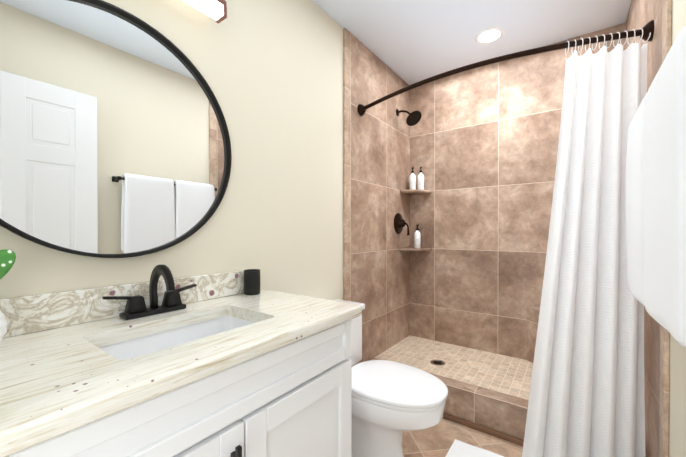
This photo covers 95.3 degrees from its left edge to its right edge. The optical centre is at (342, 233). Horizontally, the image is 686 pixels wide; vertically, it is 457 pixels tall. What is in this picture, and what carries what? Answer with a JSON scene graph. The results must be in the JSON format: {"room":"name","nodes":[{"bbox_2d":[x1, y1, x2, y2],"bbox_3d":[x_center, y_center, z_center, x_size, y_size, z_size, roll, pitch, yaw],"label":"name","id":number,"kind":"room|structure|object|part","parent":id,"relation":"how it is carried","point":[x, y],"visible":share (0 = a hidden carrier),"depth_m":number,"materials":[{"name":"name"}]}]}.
{"room":"bathroom","nodes":[
{"label":"bathroom","id":0,"kind":"room"},
{"bbox_2d":[0,0,342,299],"bbox_3d":[-0.387,-0.091,1.572,0.100,2.450,3.400,0,0,36],"label":"wall","id":1,"kind":"structure","parent":0,"point":[271,71],"depth_m":1.49,"materials":[{"name":"beige paint"}]},
{"bbox_2d":[0,0,231,257],"bbox_3d":[-0.716,-0.318,1.006,0.032,0.792,0.792,0,0,36],"label":"round mirror","id":2,"kind":"object","parent":1,"relation":"attached to","point":[114,138],"visible":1,"depth_m":0.97,"materials":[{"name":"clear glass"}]},
{"bbox_2d":[0,270,243,337],"bbox_3d":[-0.761,0.217,0.958,0.020,0.100,1.165,0,0,36],"label":"backsplash","id":3,"kind":"structure","parent":1,"relation":"attached to","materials":[{"name":"stone"}]},
{"bbox_2d":[183,0,226,22],"bbox_3d":[-0.688,-0.883,0.994,0.086,0.110,0.660,0,0,36],"label":"sconce","id":4,"kind":"object","parent":1,"relation":"attached to","point":[216,10],"visible":1,"depth_m":1.20,"materials":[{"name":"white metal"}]},
{"bbox_2d":[343,28,349,300],"bbox_3d":[0.025,-0.094,2.037,0.015,2.450,0.066,0,0,36],"label":"trim","id":5,"kind":"structure","parent":1,"relation":"attached to","point":[346,164],"depth_m":2.02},
{"bbox_2d":[350,33,409,365],"bbox_3d":[0.305,-0.097,2.422,0.012,2.450,1.010,0,0,36],"label":"wall tile","id":6,"kind":"structure","parent":1,"relation":"attached to","point":[379,201],"depth_m":2.36,"materials":[{"name":"brown tile"}]},
{"bbox_2d":[394,213,409,234],"bbox_3d":[0.508,-0.077,2.603,0.101,0.188,0.176,0,0,36],"label":"shower valve","id":7,"kind":"object","parent":6,"relation":"attached to","point":[400,223],"visible":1,"depth_m":2.59,"materials":[{"name":"black metal"}]},
{"bbox_2d":[396,109,421,125],"bbox_3d":[0.531,-0.957,2.541,0.208,0.162,0.134,0,0,36],"label":"shower head","id":8,"kind":"object","parent":6,"relation":"attached to","point":[413,118],"visible":1,"depth_m":2.51},
{"bbox_2d":[357,20,653,456],"bbox_3d":[0.665,0.093,1.680,1.454,1.960,0.217,0,0,36],"label":"rail","id":9,"kind":"object","parent":6,"relation":"attached to","point":[586,397],"visible":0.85,"depth_m":1.36,"materials":[{"name":"white fabric"}]},
{"bbox_3d":[0.662,-0.847,1.670,1.454,0.025,0.171,0,0,36],"label":"rod","id":10,"kind":"part","parent":9,"relation":"part of","materials":[{"name":"black metal"}]},
{"bbox_2d":[522,42,647,456],"bbox_3d":[1.057,0.136,1.392,0.442,1.878,0.215,0,0,36],"label":"curtain","id":11,"kind":"object","parent":9,"relation":"hanging from","point":[587,399],"depth_m":1.36,"materials":[{"name":"white fabric"}]},
{"bbox_2d":[402,418,522,456],"bbox_3d":[0.246,1.167,1.116,1.670,0.060,3.400,0,0,36],"label":"floor","id":12,"kind":"structure","parent":0,"point":[440,437],"depth_m":1.70,"materials":[{"name":"tile"}]},
{"bbox_2d":[0,264,361,456],"bbox_3d":[-0.517,0.621,0.829,0.568,1.035,1.240,0,0,36],"label":"bathroom vanity","id":13,"kind":"object","parent":12,"relation":"on","point":[213,365],"visible":0.98,"depth_m":0.81,"materials":[{"name":"white wood"}]},
{"bbox_2d":[0,249,15,342],"bbox_3d":[-0.826,0.144,0.677,0.125,0.249,0.164,0,0,36],"label":"plant","id":14,"kind":"object","parent":13,"relation":"on","point":[7,258],"visible":1,"depth_m":0.72,"materials":[{"name":"green plant"}]},
{"bbox_3d":[-0.823,0.219,0.681,0.125,0.100,0.124,0,0,36],"label":"pot","id":15,"kind":"part","parent":14,"relation":"part of","materials":[{"name":"white ceramic"}]},
{"bbox_2d":[102,264,196,319],"bbox_3d":[-0.590,0.184,1.016,0.156,0.165,0.284,0,0,36],"label":"faucet","id":16,"kind":"object","parent":13,"relation":"on","point":[174,306],"depth_m":1.04,"materials":[{"name":"black metal"}]},
{"bbox_2d":[98,316,253,359],"bbox_3d":[-0.447,0.385,0.910,0.292,0.152,0.457,0,0,36],"label":"sink","id":17,"kind":"object","parent":13,"relation":"in","point":[131,346],"depth_m":1.00,"materials":[{"name":"white ceramic"}]},
{"bbox_3d":[-0.252,0.527,0.737,0.031,0.056,0.012,0,0,36],"label":"handle","id":18,"kind":"part","parent":13,"relation":"part of","materials":[{"name":"black metal"}]},
{"bbox_2d":[244,269,259,294],"bbox_3d":[-0.397,0.212,1.364,0.070,0.104,0.070,0,0,36],"label":"cup","id":19,"kind":"object","parent":13,"relation":"on","point":[251,281],"visible":1,"depth_m":1.33,"materials":[{"name":"black plastic"}]},
{"bbox_2d":[332,299,447,456],"bbox_3d":[0.136,0.770,1.554,0.746,0.728,0.410,0,0,36],"label":"toilet","id":20,"kind":"object","parent":12,"relation":"on","point":[392,402],"visible":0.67,"depth_m":1.42,"materials":[{"name":"white ceramic"}]},
{"bbox_3d":[-0.077,0.423,1.707,0.220,0.038,0.410,0,0,36],"label":"tank lid","id":21,"kind":"part","parent":20,"relation":"part of","materials":[{"name":"white ceramic"}]},
{"bbox_3d":[-0.078,0.592,1.710,0.204,0.298,0.390,0,0,36],"label":"tank","id":22,"kind":"part","parent":20,"relation":"part of","materials":[{"name":"white ceramic"}]},
{"bbox_3d":[0.209,0.934,1.514,0.558,0.400,0.372,0,0,36],"label":"bowl","id":23,"kind":"part","parent":20,"relation":"part of","materials":[{"name":"white ceramic"}]},
{"bbox_3d":[0.242,0.725,1.488,0.485,0.017,0.376,0,0,36],"label":"seat","id":24,"kind":"part","parent":20,"relation":"part of","materials":[{"name":"white plastic"}]},
{"bbox_3d":[0.244,0.703,1.486,0.491,0.024,0.388,0,0,36],"label":"lid","id":25,"kind":"part","parent":20,"relation":"part of","materials":[{"name":"white plastic"}]},
{"bbox_2d":[372,306,539,445],"bbox_3d":[0.969,0.830,2.100,1.446,0.600,0.732,0,0,36],"label":"shower base","id":26,"kind":"object","parent":12,"relation":"on","point":[488,392],"visible":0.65,"depth_m":2.00,"materials":[{"name":"tile"}]},
{"bbox_3d":[0.756,1.116,1.812,1.446,0.032,0.014,0,0,36],"label":"trim","id":27,"kind":"part","parent":26,"relation":"part of","materials":[{"name":"brown tile"}]},
{"bbox_2d":[445,439,503,456],"bbox_3d":[0.739,1.127,1.288,0.700,0.016,0.540,0,0,36],"label":"bath mat","id":28,"kind":"object","parent":12,"relation":"on","point":[458,448],"visible":1,"depth_m":1.61,"materials":[{"name":"white fabric"}]},
{"bbox_2d":[312,0,630,84],"bbox_3d":[0.246,-1.343,1.100,1.670,0.060,3.400,0,0,36],"label":"ceiling","id":29,"kind":"structure","parent":0,"point":[409,42],"depth_m":1.98,"materials":[{"name":"white paint"}]},
{"bbox_2d":[474,27,504,43],"bbox_3d":[0.977,-1.317,2.089,0.184,0.006,0.184,0,0,36],"label":"recessed light","id":30,"kind":"object","parent":29,"relation":"in","point":[488,35],"visible":1,"depth_m":2.08,"materials":[{"name":"white plastic"}]},
{"bbox_2d":[669,0,685,456],"bbox_3d":[0.880,-0.086,0.644,0.100,2.450,3.400,0,0,36],"label":"wall","id":31,"kind":"structure","parent":0,"point":[677,431],"depth_m":1.02,"materials":[{"name":"beige paint"}]},
{"bbox_2d":[626,0,661,456],"bbox_3d":[1.461,-0.091,1.532,0.012,2.450,1.080,0,0,36],"label":"wall tile","id":32,"kind":"structure","parent":31,"relation":"attached to","point":[642,13],"depth_m":1.30,"materials":[{"name":"brown tile"}]},
{"bbox_2d":[626,26,685,346],"bbox_3d":[0.885,-0.098,0.845,0.125,0.637,0.770,0,0,36],"label":"towel","id":33,"kind":"object","parent":31,"relation":"attached to","point":[656,206],"visible":1,"depth_m":0.69,"materials":[{"name":"white fabric"}]},
{"bbox_2d":[659,0,671,456],"bbox_3d":[1.158,-0.088,1.121,0.015,2.450,0.066,0,0,36],"label":"trim","id":34,"kind":"structure","parent":31,"relation":"attached to","point":[664,332],"depth_m":1.10,"materials":[{"name":"brown tile"}]},
{"bbox_3d":[1.221,-0.097,2.439,1.470,2.450,0.100,0,0,36],"label":"wall","id":35,"kind":"structure","parent":0,"visible":0},
{"bbox_2d":[400,248,430,251],"bbox_3d":[0.624,0.142,2.675,0.205,0.022,0.205,0,0,36],"label":"corner shelf","id":36,"kind":"object","parent":35,"relation":"attached to","point":[415,249],"visible":0.98,"depth_m":2.63,"materials":[{"name":"tile"}]},
{"bbox_2d":[414,225,420,248],"bbox_3d":[0.642,0.029,2.703,0.054,0.204,0.061,0,0,36],"label":"bottle","id":37,"kind":"object","parent":36,"relation":"on","point":[417,239],"visible":1,"depth_m":2.69,"materials":[{"name":"white plastic"}]},
{"bbox_2d":[400,190,431,194],"bbox_3d":[0.624,-0.354,2.671,0.205,0.022,0.205,0,0,36],"label":"corner shelf","id":38,"kind":"object","parent":35,"relation":"attached to","point":[411,192],"visible":0.98,"depth_m":2.64,"materials":[{"name":"tile"}]},
{"bbox_2d":[409,167,415,189],"bbox_3d":[0.604,-0.468,2.715,0.054,0.204,0.061,0,0,36],"label":"bottle","id":39,"kind":"object","parent":38,"relation":"on","point":[412,181],"visible":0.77,"depth_m":2.70,"materials":[{"name":"white plastic"}]},
{"bbox_2d":[418,167,423,189],"bbox_3d":[0.671,-0.468,2.697,0.054,0.204,0.061,0,0,36],"label":"bottle","id":40,"kind":"object","parent":38,"relation":"on","point":[420,181],"visible":0.85,"depth_m":2.68,"materials":[{"name":"white plastic"}]},
{"bbox_2d":[410,22,625,359],"bbox_3d":[1.188,-0.097,2.394,1.446,2.450,0.012,0,0,36],"label":"wall tile","id":41,"kind":"structure","parent":35,"relation":"attached to","point":[484,141],"depth_m":2.44,"materials":[{"name":"brown tile"}]}
]}

